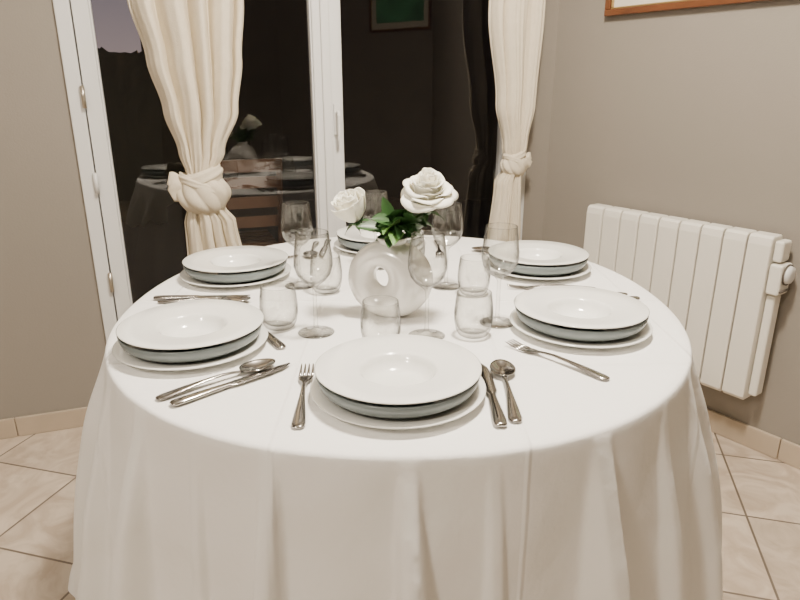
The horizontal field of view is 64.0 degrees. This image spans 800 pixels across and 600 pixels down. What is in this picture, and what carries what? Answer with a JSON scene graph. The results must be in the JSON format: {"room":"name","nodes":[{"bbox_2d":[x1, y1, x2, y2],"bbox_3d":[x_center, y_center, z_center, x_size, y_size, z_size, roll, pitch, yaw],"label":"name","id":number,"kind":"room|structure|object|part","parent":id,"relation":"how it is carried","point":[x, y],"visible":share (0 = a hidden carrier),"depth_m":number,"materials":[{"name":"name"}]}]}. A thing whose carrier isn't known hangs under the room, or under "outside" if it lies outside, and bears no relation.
{"room":"dining room","nodes":[
{"label":"dining room","id":0,"kind":"room"},
{"bbox_2d":[0,0,559,431],"bbox_3d":[-1.429,-0.760,2.000,4.347,2.600,0.245,-7,20,-19],"label":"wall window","id":1,"kind":"structure","parent":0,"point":[53,339],"depth_m":2.21,"materials":[{"name":"beige paint"}]},
{"bbox_2d":[0,407,86,438],"bbox_3d":[-2.170,0.552,2.059,2.308,0.075,0.012,-7,20,-19],"label":"baseboard","id":2,"kind":"structure","parent":1,"relation":"attached to","point":[70,418],"depth_m":2.35,"materials":[{"name":"beige tile"}]},
{"bbox_2d":[79,86,86,107],"bbox_3d":[-1.028,-0.659,2.078,0.013,0.070,0.014,0,18,0],"label":"hinge","id":3,"kind":"object","parent":1,"relation":"attached to","point":[82,90],"visible":1,"depth_m":2.07,"materials":[{"name":"silver metal"}]},
{"bbox_2d":[93,173,99,193],"bbox_3d":[-1.028,-0.394,2.167,0.013,0.070,0.014,0,18,0],"label":"hinge","id":4,"kind":"object","parent":1,"relation":"attached to","point":[95,177],"visible":1,"depth_m":2.16,"materials":[{"name":"white metal"}]},
{"bbox_3d":[-1.022,-0.593,2.164,0.050,2.110,0.070,-7,20,-19],"label":"sash stile","id":5,"kind":"part","parent":1,"relation":"part of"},
{"bbox_2d":[88,0,132,305],"bbox_3d":[-0.992,-0.625,2.155,0.006,1.925,0.037,-7,20,-19],"label":"bead","id":6,"kind":"object","parent":1,"relation":"attached to","point":[89,1],"visible":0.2,"depth_m":2.18,"materials":[{"name":"white plastic"}]},
{"bbox_2d":[108,273,114,292],"bbox_3d":[-1.028,-0.062,2.278,0.013,0.070,0.014,0,18,0],"label":"hinge","id":7,"kind":"object","parent":1,"relation":"attached to","point":[110,278],"visible":1,"depth_m":2.27,"materials":[{"name":"silver metal"}]},
{"bbox_2d":[307,0,319,238],"bbox_3d":[-0.325,-0.702,2.387,0.006,1.925,0.037,-7,20,-19],"label":"bead","id":8,"kind":"object","parent":1,"relation":"attached to","point":[308,1],"visible":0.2,"depth_m":2.38,"materials":[{"name":"white plastic"}]},
{"bbox_3d":[-0.301,-0.677,2.414,0.050,2.110,0.070,-7,20,-19],"label":"sash stile","id":9,"kind":"part","parent":1,"relation":"part of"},
{"bbox_2d":[319,0,335,236],"bbox_3d":[-0.268,-0.667,2.383,0.032,2.110,0.011,-7,20,-19],"label":"astragal","id":10,"kind":"object","parent":1,"relation":"attached to","point":[324,7],"visible":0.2,"depth_m":2.37,"materials":[{"name":"white plastic"}]},
{"bbox_3d":[-0.252,-0.683,2.431,0.050,2.110,0.070,-7,20,-19],"label":"sash stile","id":11,"kind":"part","parent":1,"relation":"part of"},
{"bbox_3d":[-0.230,-0.661,2.382,0.022,0.130,0.044,-7,20,-19],"label":"handle","id":12,"kind":"part","parent":1,"relation":"part of","materials":[{"name":"silver metal"}]},
{"bbox_2d":[339,0,345,226],"bbox_3d":[-0.223,-0.714,2.422,0.006,1.925,0.037,-7,20,-19],"label":"bead","id":13,"kind":"object","parent":1,"relation":"attached to","point":[339,0],"visible":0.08,"depth_m":2.39,"materials":[{"name":"white plastic"}]},
{"bbox_3d":[0.447,-0.764,2.673,0.050,2.110,0.070,-7,20,-19],"label":"sash stile","id":14,"kind":"part","parent":1,"relation":"part of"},
{"bbox_2d":[497,127,502,174],"bbox_3d":[0.424,-0.789,2.646,0.006,1.925,0.037,-7,20,-19],"label":"window frame","id":15,"kind":"structure","parent":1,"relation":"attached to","point":[500,153],"depth_m":2.70,"materials":[{"name":"white plastic"}]},
{"bbox_3d":[-0.229,-1.836,1.939,1.680,0.024,0.682,0,19,0],"label":"curtain rod","id":16,"kind":"object","parent":1,"relation":"attached to","visible":0},
{"bbox_2d":[127,0,243,255],"bbox_3d":[-0.675,-0.667,2.116,0.431,2.290,0.150,-7,20,-19],"label":"curtain","id":17,"kind":"object","parent":16,"relation":"hanging from","point":[193,48],"visible":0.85,"depth_m":2.08,"materials":[{"name":"fabric"}]},
{"bbox_2d":[487,0,545,241],"bbox_3d":[0.443,-0.801,2.518,0.247,2.290,0.121,-7,20,-19],"label":"curtain","id":18,"kind":"object","parent":16,"relation":"hanging from","point":[516,27],"visible":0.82,"depth_m":2.48,"materials":[{"name":"fabric"}]},
{"bbox_2d":[0,426,799,599],"bbox_3d":[-0.072,1.197,0.406,6.376,0.100,5.610,0,18,0],"label":"floor","id":19,"kind":"structure","parent":0,"point":[760,492],"depth_m":1.89,"materials":[{"name":"beige tile"}]},
{"bbox_2d":[542,0,799,444],"bbox_3d":[1.902,-0.468,1.126,0.150,2.600,4.305,-13,23,-34],"label":"wall","id":20,"kind":"structure","parent":0,"point":[693,113],"depth_m":2.23,"materials":[{"name":"beige paint"}]},
{"bbox_2d":[604,0,771,16],"bbox_3d":[1.094,-1.225,1.876,0.024,0.640,1.095,-13,23,-34],"label":"framed picture","id":21,"kind":"object","parent":20,"relation":"attached to","point":[612,7],"visible":1,"depth_m":2.23,"materials":[{"name":"brown wood"}]},
{"bbox_2d":[583,204,795,399],"bbox_3d":[1.003,-0.018,2.343,0.102,0.565,0.764,-13,23,-34],"label":"radiator","id":22,"kind":"object","parent":20,"relation":"attached to","point":[724,284],"visible":0.74,"depth_m":2.19,"materials":[{"name":"white metal"}]},
{"bbox_2d":[778,288,789,293],"bbox_3d":[1.214,-0.029,2.021,0.060,0.008,0.008,-13,23,-34],"label":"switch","id":23,"kind":"object","parent":22,"relation":"attached to","point":[780,290],"depth_m":2.01,"materials":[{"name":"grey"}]},
{"bbox_2d":[707,408,799,468],"bbox_3d":[1.846,0.747,1.469,0.012,0.080,4.073,-13,23,-34],"label":"baseboard","id":24,"kind":"structure","parent":20,"relation":"attached to","point":[783,450],"depth_m":2.24,"materials":[{"name":"beige tile"}]},
{"bbox_3d":[-0.003,0.354,1.597,1.152,0.744,1.288,0,19,0],"label":"dining table","id":25,"kind":"object","parent":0,"visible":0},
{"bbox_2d":[68,235,722,599],"bbox_3d":[-0.033,0.331,1.607,1.569,0.720,1.542,0,18,0],"label":"tablecloth","id":26,"kind":"object","parent":25,"relation":"on","point":[610,489],"visible":0.75,"depth_m":0.96,"materials":[{"name":"white fabric"}]},
{"bbox_2d":[112,324,267,370],"bbox_3d":[-0.387,0.080,1.197,0.277,0.016,0.277,0,18,0],"label":"dinner plate","id":27,"kind":"object","parent":26,"relation":"on","point":[118,352],"visible":0.31,"depth_m":1.11,"materials":[{"name":"white ceramic"}]},
{"bbox_2d":[117,323,261,362],"bbox_3d":[-0.386,0.064,1.192,0.257,0.036,0.257,0,18,0],"label":"salad plate","id":28,"kind":"object","parent":27,"relation":"on","point":[154,355],"visible":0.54,"depth_m":1.09,"materials":[{"name":"grey ceramic"}]},
{"bbox_2d":[116,299,263,349],"bbox_3d":[-0.385,0.058,1.191,0.261,0.038,0.261,0,18,0],"label":"plate","id":29,"kind":"object","parent":28,"relation":"on","point":[192,324],"visible":1,"depth_m":1.21,"materials":[{"name":"white ceramic"}]},
{"bbox_2d":[153,295,249,299],"bbox_3d":[-0.454,-0.008,1.467,0.217,0.008,0.021,-1,19,-3],"label":"knife","id":30,"kind":"object","parent":26,"relation":"on","point":[159,297],"visible":0.84,"depth_m":1.46,"materials":[{"name":"silver metal"}]},
{"bbox_2d":[157,295,250,302],"bbox_3d":[-0.441,-0.001,1.441,0.209,0.012,0.043,0,19,-1],"label":"spoon","id":31,"kind":"object","parent":26,"relation":"on","point":[240,298],"visible":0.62,"depth_m":1.44,"materials":[{"name":"silver metal"}]},
{"bbox_2d":[155,358,274,400],"bbox_3d":[-0.299,0.129,1.055,0.209,0.012,0.043,-15,24,-38],"label":"spoon","id":32,"kind":"object","parent":26,"relation":"on","point":[258,364],"visible":1,"depth_m":1.07,"materials":[{"name":"silver metal"}]},
{"bbox_2d":[169,363,289,405],"bbox_3d":[-0.269,0.135,1.043,0.217,0.008,0.021,-16,25,-40],"label":"knife","id":33,"kind":"object","parent":26,"relation":"on","point":[187,398],"visible":1,"depth_m":1.02,"materials":[{"name":"silver metal"}]},
{"bbox_2d":[179,263,290,286],"bbox_3d":[-0.418,-0.068,1.638,0.277,0.016,0.277,0,18,0],"label":"dinner plate","id":34,"kind":"object","parent":26,"relation":"on","point":[287,269],"visible":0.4,"depth_m":1.56,"materials":[{"name":"white ceramic"}]},
{"bbox_2d":[183,259,286,282],"bbox_3d":[-0.417,-0.083,1.633,0.257,0.036,0.257,0,18,0],"label":"salad plate","id":35,"kind":"object","parent":34,"relation":"on","point":[213,277],"visible":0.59,"depth_m":1.53,"materials":[{"name":"grey ceramic"}]},
{"bbox_2d":[182,246,287,274],"bbox_3d":[-0.416,-0.089,1.630,0.261,0.038,0.261,0,18,0],"label":"plate","id":36,"kind":"object","parent":35,"relation":"on","point":[231,259],"visible":0.92,"depth_m":1.66,"materials":[{"name":"white ceramic"}]},
{"bbox_2d":[267,331,285,348],"bbox_3d":[-0.275,0.058,1.267,0.025,0.012,0.212,-12,22,-31],"label":"fork","id":37,"kind":"object","parent":26,"relation":"on","point":[275,341],"visible":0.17,"depth_m":1.20,"materials":[{"name":"silver metal"}]},
{"bbox_2d":[259,281,297,330],"bbox_3d":[-0.243,0.013,1.282,0.076,0.088,0.076,-7,20,-19],"label":"water tumbler","id":38,"kind":"object","parent":26,"relation":"on","point":[272,325],"visible":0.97,"depth_m":1.28,"materials":[{"name":"clear glass"}]},
{"bbox_2d":[281,201,314,289],"bbox_3d":[-0.245,-0.131,1.533,0.075,0.203,0.075,14,23,36],"label":"wine glass","id":39,"kind":"object","parent":26,"relation":"on","point":[300,287],"visible":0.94,"depth_m":1.54,"materials":[{"name":"clear glass"}]},
{"bbox_2d":[291,363,313,428],"bbox_3d":[-0.152,0.145,1.007,0.025,0.012,0.212,-1,19,-4],"label":"fork","id":40,"kind":"object","parent":26,"relation":"on","point":[299,417],"visible":1,"depth_m":0.97,"materials":[{"name":"silver metal"}]},
{"bbox_2d":[303,241,318,256],"bbox_3d":[-0.257,-0.152,1.895,0.043,0.012,0.209,0,19,-1],"label":"spoon","id":41,"kind":"object","parent":26,"relation":"on","point":[306,253],"visible":0.91,"depth_m":1.85,"materials":[{"name":"silver metal"}]},
{"bbox_2d":[293,228,334,338],"bbox_3d":[-0.166,-0.032,1.237,0.075,0.203,0.075,-7,20,-20],"label":"wine glass","id":42,"kind":"object","parent":26,"relation":"on","point":[315,336],"visible":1,"depth_m":1.24,"materials":[{"name":"clear glass"}]},
{"bbox_2d":[319,239,330,256],"bbox_3d":[-0.225,-0.156,1.911,0.021,0.008,0.217,0,18,0],"label":"knife","id":43,"kind":"object","parent":26,"relation":"on","point":[324,248],"visible":0.92,"depth_m":1.90,"materials":[{"name":"silver metal"}]},
{"bbox_2d":[310,252,341,294],"bbox_3d":[-0.174,-0.062,1.506,0.076,0.088,0.076,2,19,5],"label":"water tumbler","id":44,"kind":"object","parent":26,"relation":"on","point":[319,252],"visible":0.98,"depth_m":1.50,"materials":[{"name":"clear glass"}]},
{"bbox_2d":[334,239,425,252],"bbox_3d":[-0.060,-0.165,1.927,0.277,0.016,0.277,0,18,0],"label":"dinner plate","id":45,"kind":"object","parent":26,"relation":"on","point":[337,244],"visible":0.2,"depth_m":1.89,"materials":[{"name":"white ceramic"}]},
{"bbox_2d":[337,234,422,249],"bbox_3d":[-0.060,-0.180,1.922,0.257,0.036,0.257,0,18,0],"label":"salad plate","id":46,"kind":"object","parent":45,"relation":"on","point":[357,245],"visible":0.25,"depth_m":1.85,"materials":[{"name":"grey ceramic"}]},
{"bbox_2d":[336,225,423,243],"bbox_3d":[-0.060,-0.186,1.920,0.261,0.038,0.261,0,18,0],"label":"plate","id":47,"kind":"object","parent":46,"relation":"on","point":[353,234],"visible":0.33,"depth_m":1.91,"materials":[{"name":"white ceramic"}]},
{"bbox_2d":[360,295,400,337],"bbox_3d":[-0.036,0.043,1.191,0.076,0.088,0.076,-4,19,-12],"label":"water tumbler","id":48,"kind":"object","parent":26,"relation":"on","point":[375,295],"visible":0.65,"depth_m":1.18,"materials":[{"name":"clear glass"}]},
{"bbox_2d":[331,168,457,316],"bbox_3d":[-0.014,-0.114,1.308,0.253,0.313,0.125,5,19,13],"label":"vase","id":49,"kind":"object","parent":26,"relation":"on","point":[427,191],"visible":0.98,"depth_m":1.29,"materials":[{"name":"ivory petal"},{"name":"white glazed ceramic"},{"name":"green leaf"}]},
{"bbox_2d":[310,376,485,428],"bbox_3d":[-0.003,0.140,1.015,0.277,0.016,0.277,0,18,0],"label":"dinner plate","id":50,"kind":"object","parent":26,"relation":"on","point":[318,397],"visible":0.31,"depth_m":0.92,"materials":[{"name":"white ceramic"}]},
{"bbox_2d":[316,378,479,418],"bbox_3d":[-0.003,0.125,1.010,0.257,0.036,0.257,0,18,0],"label":"salad plate","id":51,"kind":"object","parent":50,"relation":"on","point":[388,411],"visible":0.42,"depth_m":0.90,"materials":[{"name":"grey ceramic"}]},
{"bbox_2d":[314,334,481,404],"bbox_3d":[-0.003,0.119,1.008,0.261,0.038,0.261,0,18,0],"label":"plate","id":52,"kind":"object","parent":51,"relation":"on","point":[391,369],"visible":1,"depth_m":1.02,"materials":[{"name":"white ceramic"}]},
{"bbox_2d":[408,230,447,338],"bbox_3d":[0.052,-0.026,1.220,0.074,0.203,0.074,-8,20,-24],"label":"wine glass","id":53,"kind":"object","parent":26,"relation":"on","point":[417,330],"visible":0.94,"depth_m":1.21,"materials":[{"name":"clear glass"}]},
{"bbox_2d":[434,240,444,255],"bbox_3d":[0.115,-0.158,1.913,0.025,0.012,0.212,0,18,0],"label":"fork","id":54,"kind":"object","parent":26,"relation":"on","point":[439,252],"visible":0.94,"depth_m":1.87,"materials":[{"name":"silver metal"}]},
{"bbox_2d":[432,202,462,290],"bbox_3d":[0.112,-0.130,1.528,0.074,0.203,0.074,-1,19,-4],"label":"wine glass","id":55,"kind":"object","parent":26,"relation":"on","point":[436,288],"visible":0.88,"depth_m":1.54,"materials":[{"name":"clear glass"}]},
{"bbox_2d":[454,287,492,338],"bbox_3d":[0.143,0.026,1.242,0.076,0.088,0.076,11,21,29],"label":"water tumbler","id":56,"kind":"object","parent":26,"relation":"on","point":[465,332],"visible":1,"depth_m":1.24,"materials":[{"name":"clear glass"}]},
{"bbox_2d":[458,254,489,296],"bbox_3d":[0.172,-0.057,1.489,0.076,0.088,0.076,-8,20,-23],"label":"water tumbler","id":57,"kind":"object","parent":26,"relation":"on","point":[465,254],"visible":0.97,"depth_m":1.49,"materials":[{"name":"clear glass"}]},
{"bbox_2d":[472,246,488,250],"bbox_3d":[0.316,-0.149,1.885,0.209,0.012,0.043,1,19,2],"label":"spoon","id":58,"kind":"object","parent":26,"relation":"on","point":[479,248],"visible":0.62,"depth_m":1.90,"materials":[{"name":"silver metal"}]},
{"bbox_2d":[481,363,506,427],"bbox_3d":[0.144,0.145,1.013,0.021,0.008,0.217,0,18,0],"label":"knife","id":59,"kind":"object","parent":26,"relation":"on","point":[499,419],"visible":0.84,"depth_m":0.97,"materials":[{"name":"silver metal"}]},
{"bbox_2d":[479,223,519,328],"bbox_3d":[0.200,-0.050,1.289,0.074,0.203,0.074,-13,22,-34],"label":"wine glass","id":60,"kind":"object","parent":26,"relation":"on","point":[494,326],"visible":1,"depth_m":1.29,"materials":[{"name":"clear glass"}]},
{"bbox_2d":[490,359,521,422],"bbox_3d":[0.172,0.140,1.022,0.043,0.012,0.209,1,19,2],"label":"spoon","id":61,"kind":"object","parent":26,"relation":"on","point":[502,367],"visible":1,"depth_m":1.02,"materials":[{"name":"silver metal"}]},
{"bbox_2d":[484,258,590,279],"bbox_3d":[0.363,-0.088,1.697,0.277,0.016,0.277,0,18,0],"label":"dinner plate","id":62,"kind":"object","parent":26,"relation":"on","point":[587,268],"visible":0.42,"depth_m":1.62,"materials":[{"name":"white ceramic"}]},
{"bbox_2d":[489,253,587,275],"bbox_3d":[0.363,-0.103,1.692,0.257,0.036,0.257,0,18,0],"label":"salad plate","id":63,"kind":"object","parent":62,"relation":"on","point":[506,265],"visible":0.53,"depth_m":1.59,"materials":[{"name":"grey ceramic"}]},
{"bbox_2d":[488,240,588,266],"bbox_3d":[0.363,-0.110,1.692,0.261,0.038,0.261,0,18,0],"label":"plate","id":64,"kind":"object","parent":63,"relation":"on","point":[533,253],"visible":0.94,"depth_m":1.72,"materials":[{"name":"white ceramic"}]},
{"bbox_2d":[507,284,595,288],"bbox_3d":[0.364,-0.033,1.538,0.212,0.012,0.025,1,19,3],"label":"fork","id":65,"kind":"object","parent":26,"relation":"on","point":[508,285],"visible":0.84,"depth_m":1.53,"materials":[{"name":"silver metal"}]},
{"bbox_2d":[505,339,609,380],"bbox_3d":[0.275,0.103,1.133,0.025,0.012,0.212,-16,24,-39],"label":"fork","id":66,"kind":"object","parent":26,"relation":"on","point":[599,375],"visible":1,"depth_m":1.11,"materials":[{"name":"silver metal"}]},
{"bbox_2d":[509,309,652,347],"bbox_3d":[0.360,0.049,1.287,0.277,0.016,0.277,0,18,0],"label":"dinner plate","id":67,"kind":"object","parent":26,"relation":"on","point":[647,331],"visible":0.32,"depth_m":1.20,"materials":[{"name":"white ceramic"}]},
{"bbox_2d":[515,306,648,341],"bbox_3d":[0.360,0.034,1.283,0.257,0.036,0.257,0,18,0],"label":"salad plate","id":68,"kind":"object","parent":67,"relation":"on","point":[597,335],"visible":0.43,"depth_m":1.18,"materials":[{"name":"grey ceramic"}]},
{"bbox_2d":[514,286,649,330],"bbox_3d":[0.359,0.027,1.282,0.261,0.038,0.261,0,18,0],"label":"plate","id":69,"kind":"object","parent":68,"relation":"on","point":[583,308],"visible":1,"depth_m":1.30,"materials":[{"name":"white ceramic"}]},
{"label":"outside","id":70,"kind":"structure","parent":0,"visible":0},
{"bbox_2d":[121,200,491,303],"bbox_3d":[-3.283,-1.280,7.872,16.000,0.100,11.800,-7,20,-19],"label":"ground","id":71,"kind":"structure","parent":70,"point":[155,254],"depth_m":5.76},
{"bbox_2d":[97,47,185,226],"bbox_3d":[-5.560,-1.601,6.107,6.973,1.629,1.000,0,18,0],"label":"hedge","id":72,"kind":"object","parent":71,"relation":"on","point":[144,148],"visible":0.37,"depth_m":5.69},
{"bbox_2d":[220,158,283,245],"bbox_3d":[-0.871,-0.306,3.403,0.450,0.911,0.516,-7,20,-19],"label":"garden chair","id":73,"kind":"object","parent":71,"relation":"on","point":[263,237],"visible":0.28,"depth_m":3.15,"materials":[{"name":"brown wood"}]},
{"bbox_2d":[140,0,497,199],"bbox_3d":[2.125,-3.179,6.740,9.750,4.220,0.200,0,18,0],"label":"wall","id":74,"kind":"structure","parent":71,"relation":"on","point":[419,92],"depth_m":6.96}
]}

